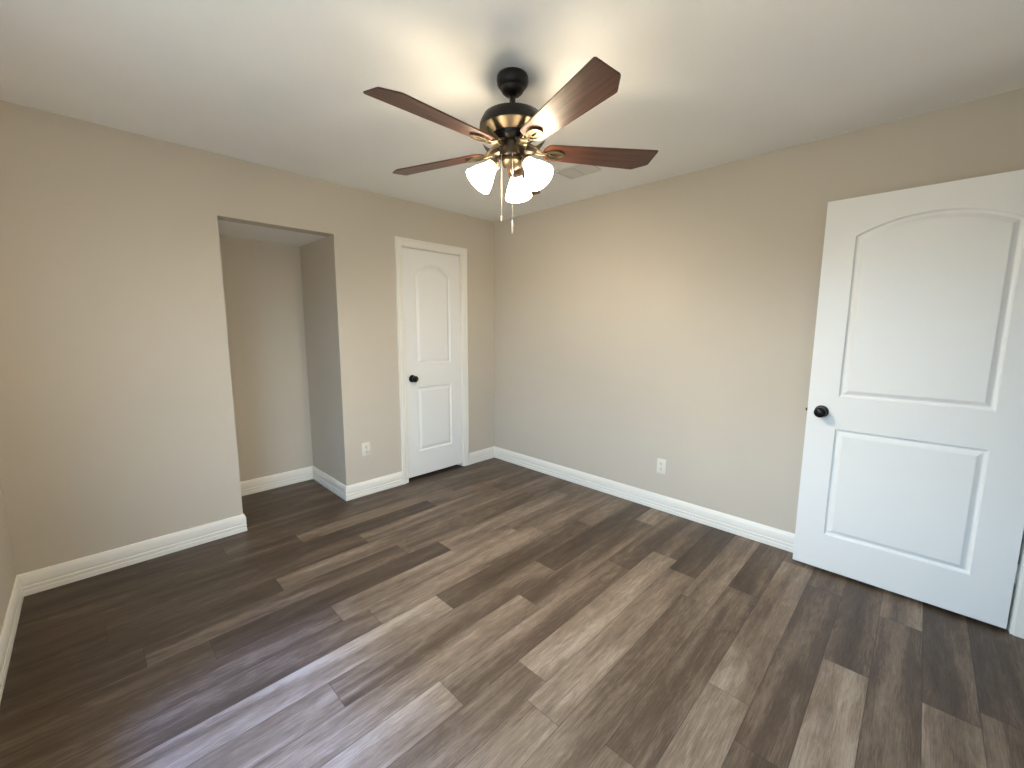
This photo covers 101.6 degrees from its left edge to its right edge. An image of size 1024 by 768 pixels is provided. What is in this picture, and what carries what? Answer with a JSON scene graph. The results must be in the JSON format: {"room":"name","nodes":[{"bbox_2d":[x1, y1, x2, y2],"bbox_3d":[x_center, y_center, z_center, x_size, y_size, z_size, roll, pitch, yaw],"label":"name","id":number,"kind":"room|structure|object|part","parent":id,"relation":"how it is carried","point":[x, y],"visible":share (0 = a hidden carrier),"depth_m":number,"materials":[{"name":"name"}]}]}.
{"room":"empty bedroom","nodes":[
{"label":"empty bedroom","id":0,"kind":"room"},
{"bbox_2d":[0,479,15,633],"bbox_3d":[-1.281,0.069,0.690,3.600,2.424,0.120,8,11,44],"label":"wall","id":1,"kind":"structure","parent":0,"point":[7,566],"depth_m":1.96,"materials":[{"name":"paint"}]},
{"bbox_2d":[0,575,23,702],"bbox_3d":[-1.238,1.205,0.891,3.600,0.119,0.014,8,11,44],"label":"baseboard","id":2,"kind":"structure","parent":1,"relation":"attached to","point":[8,632],"depth_m":1.81,"materials":[{"name":"paint"}]},
{"bbox_2d":[0,100,493,574],"bbox_3d":[-1.439,-0.263,3.159,0.120,2.424,3.450,8,11,44],"label":"wall","id":3,"kind":"structure","parent":0,"point":[118,429],"depth_m":2.40,"materials":[{"name":"paint"}]},
{"bbox_2d":[18,466,402,596],"bbox_3d":[-1.995,0.898,3.157,0.716,0.119,2.213,8,11,44],"label":"baseboard","id":4,"kind":"structure","parent":3,"relation":"attached to","point":[53,576],"depth_m":2.60,"materials":[{"name":"paint"}]},
{"bbox_2d":[362,442,369,456],"bbox_3d":[-1.196,0.535,3.426,0.008,0.114,0.070,8,11,44],"label":"wall outlet","id":5,"kind":"object","parent":3,"relation":"attached to","point":[365,446],"visible":1,"depth_m":3.42,"materials":[{"name":"beige plastic"}]},
{"bbox_2d":[394,236,468,483],"bbox_3d":[-0.742,-0.201,3.870,0.138,2.118,0.755,8,11,44],"label":"door frame","id":6,"kind":"structure","parent":3,"relation":"attached to","point":[399,242],"depth_m":3.70,"materials":[{"name":"paint"}]},
{"bbox_2d":[402,247,462,477],"bbox_3d":[-0.699,-0.175,3.836,0.105,2.015,0.621,8,11,44],"label":"door","id":7,"kind":"structure","parent":3,"relation":"in","point":[431,283],"depth_m":3.83,"materials":[{"name":"paint"}]},
{"bbox_3d":[-0.854,-0.044,3.663,0.060,0.057,0.057,8,11,44],"label":"knob","id":8,"kind":"part","parent":7,"relation":"part of","materials":[{"name":"black metal"}]},
{"bbox_2d":[469,446,493,464],"bbox_3d":[-0.312,0.744,4.357,0.014,0.119,0.362,8,11,44],"label":"baseboard","id":9,"kind":"structure","parent":3,"relation":"attached to","point":[488,453],"depth_m":4.34,"materials":[{"name":"paint"}]},
{"bbox_2d":[218,220,325,246],"bbox_3d":[-1.860,-1.157,3.109,0.581,0.090,0.716,8,11,44],"label":"ceiling","id":10,"kind":"structure","parent":0,"point":[225,228],"depth_m":3.10,"materials":[{"name":"paint"}]},
{"bbox_2d":[219,236,339,481],"bbox_3d":[-1.906,-0.279,3.269,0.701,2.424,0.896,8,11,44],"label":"wall","id":11,"kind":"structure","parent":0,"point":[277,296],"depth_m":3.48,"materials":[{"name":"paint"}]},
{"bbox_2d":[0,458,1023,767],"bbox_3d":[0.088,1.163,1.915,5.561,0.060,3.490,8,11,44],"label":"floor","id":12,"kind":"structure","parent":0,"point":[493,612],"depth_m":1.80,"materials":[{"name":"plastic"}]},
{"bbox_2d":[0,0,1023,221],"bbox_3d":[0.104,-1.318,1.575,5.721,0.100,3.570,8,11,44],"label":"ceiling","id":13,"kind":"structure","parent":0,"point":[279,84],"depth_m":1.72,"materials":[{"name":"paint"}]},
{"bbox_2d":[363,57,657,232],"bbox_3d":[-0.041,-0.973,1.813,1.183,0.648,1.242,4,9,28],"label":"ceiling fan","id":14,"kind":"object","parent":13,"relation":"hanging from","point":[511,127],"visible":1,"depth_m":1.70,"materials":[{"name":"brown wood"}]},
{"bbox_3d":[-0.268,-0.965,1.511,0.146,0.006,0.503,23,21,40],"label":"blade","id":15,"kind":"part","parent":14,"relation":"part of","materials":[{"name":"brown wood"}]},
{"bbox_3d":[-0.346,-1.025,1.954,0.503,0.006,0.146,4,20,26],"label":"blade","id":16,"kind":"part","parent":14,"relation":"part of","materials":[{"name":"brown wood"}]},
{"bbox_3d":[-0.132,-0.880,1.765,0.118,0.139,0.134,8,11,44],"label":"lamp shade","id":17,"kind":"part","parent":14,"relation":"part of","materials":[{"name":"white glass"}]},
{"bbox_3d":[-0.090,-1.026,1.827,0.099,0.062,0.050,4,8,26],"label":"blade arm","id":18,"kind":"part","parent":14,"relation":"part of","materials":[{"name":"gold metal"}]},
{"bbox_3d":[-0.070,-1.010,1.711,0.050,0.062,0.099,8,11,44],"label":"blade arm","id":19,"kind":"part","parent":14,"relation":"part of","materials":[{"name":"gold metal"}]},
{"bbox_3d":[-0.044,-0.846,1.776,0.004,0.247,0.004,2,8,14],"label":"pull chain","id":20,"kind":"part","parent":14,"relation":"part of","materials":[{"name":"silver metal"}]},
{"bbox_3d":[0.002,-0.832,1.760,0.004,0.270,0.004,-2,8,-15],"label":"pull chain","id":21,"kind":"part","parent":14,"relation":"part of","materials":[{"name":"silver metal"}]},
{"bbox_3d":[0.022,-0.903,1.938,0.120,0.139,0.132,8,11,44],"label":"lamp shade","id":22,"kind":"part","parent":14,"relation":"part of","materials":[{"name":"white glass"}]},
{"bbox_3d":[0.048,-1.008,1.695,0.050,0.062,0.099,-4,9,-28],"label":"blade arm","id":23,"kind":"part","parent":14,"relation":"part of","materials":[{"name":"gold metal"}]},
{"bbox_3d":[0.056,-1.051,2.165,0.146,0.006,0.503,-11,6,9],"label":"blade","id":24,"kind":"part","parent":14,"relation":"part of","materials":[{"name":"wood"}]},
{"bbox_3d":[0.088,-0.887,1.723,0.059,0.062,0.044,8,11,44],"label":"light bulb","id":25,"kind":"part","parent":14,"relation":"part of","materials":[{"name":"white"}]},
{"bbox_3d":[0.101,-1.022,1.801,0.099,0.062,0.050,-1,8,-10],"label":"blade arm","id":26,"kind":"part","parent":14,"relation":"part of","materials":[{"name":"gold metal"}]},
{"bbox_3d":[0.099,-0.873,1.716,0.137,0.139,0.124,8,11,44],"label":"lamp shade","id":27,"kind":"part","parent":14,"relation":"part of","materials":[{"name":"white glass"}]},
{"bbox_3d":[0.182,-0.955,1.447,0.146,0.006,0.503,10,2,-29],"label":"blade","id":28,"kind":"part","parent":14,"relation":"part of","materials":[{"name":"brown wood"}]},
{"bbox_3d":[0.382,-1.008,1.852,0.503,0.006,0.146,-1,-4,-10],"label":"blade","id":29,"kind":"part","parent":14,"relation":"part of","materials":[{"name":"brown wood"}]},
{"bbox_2d":[555,164,601,178],"bbox_3d":[0.441,-1.424,2.791,0.250,0.009,0.190,8,11,44],"label":"ceiling vent","id":30,"kind":"object","parent":13,"relation":"in","point":[577,170],"visible":0.86,"depth_m":2.78,"materials":[{"name":"white metal"}]},
{"bbox_2d":[494,88,1023,533],"bbox_3d":[0.846,-0.288,3.414,4.421,2.424,0.120,8,11,44],"label":"wall","id":31,"kind":"structure","parent":0,"point":[672,319],"depth_m":2.89,"materials":[{"name":"paint"}]},
{"bbox_2d":[494,446,794,552],"bbox_3d":[1.088,0.899,3.234,3.600,0.119,0.014,8,11,44],"label":"baseboard","id":32,"kind":"structure","parent":31,"relation":"attached to","point":[768,535],"depth_m":3.17,"materials":[{"name":"paint"}]},
{"bbox_2d":[657,458,665,473],"bbox_3d":[1.129,0.622,3.161,0.070,0.114,0.008,8,11,44],"label":"wall outlet","id":33,"kind":"object","parent":31,"relation":"attached to","point":[661,463],"visible":1,"depth_m":3.16,"materials":[{"name":"beige plastic"}]},
{"bbox_3d":[1.255,0.088,0.617,0.120,2.424,3.570,8,11,44],"label":"wall","id":34,"kind":"structure","parent":0,"visible":0},
{"bbox_2d":[793,169,1023,628],"bbox_3d":[1.980,0.076,2.075,0.850,2.025,0.175,8,11,44],"label":"door","id":35,"kind":"structure","parent":34,"relation":"in","point":[912,478],"depth_m":2.03,"materials":[{"name":"paint"}]},
{"bbox_3d":[1.691,0.155,2.291,0.057,0.057,0.060,8,11,44],"label":"knob","id":36,"kind":"part","parent":35,"relation":"part of","materials":[{"name":"black metal"}]},
{"bbox_2d":[1006,530,1023,638],"bbox_3d":[2.029,0.137,1.431,0.138,2.116,0.962,8,11,44],"label":"door frame","id":37,"kind":"structure","parent":34,"relation":"attached to","point":[1017,586],"depth_m":1.88,"materials":[{"name":"paint"}]}
]}

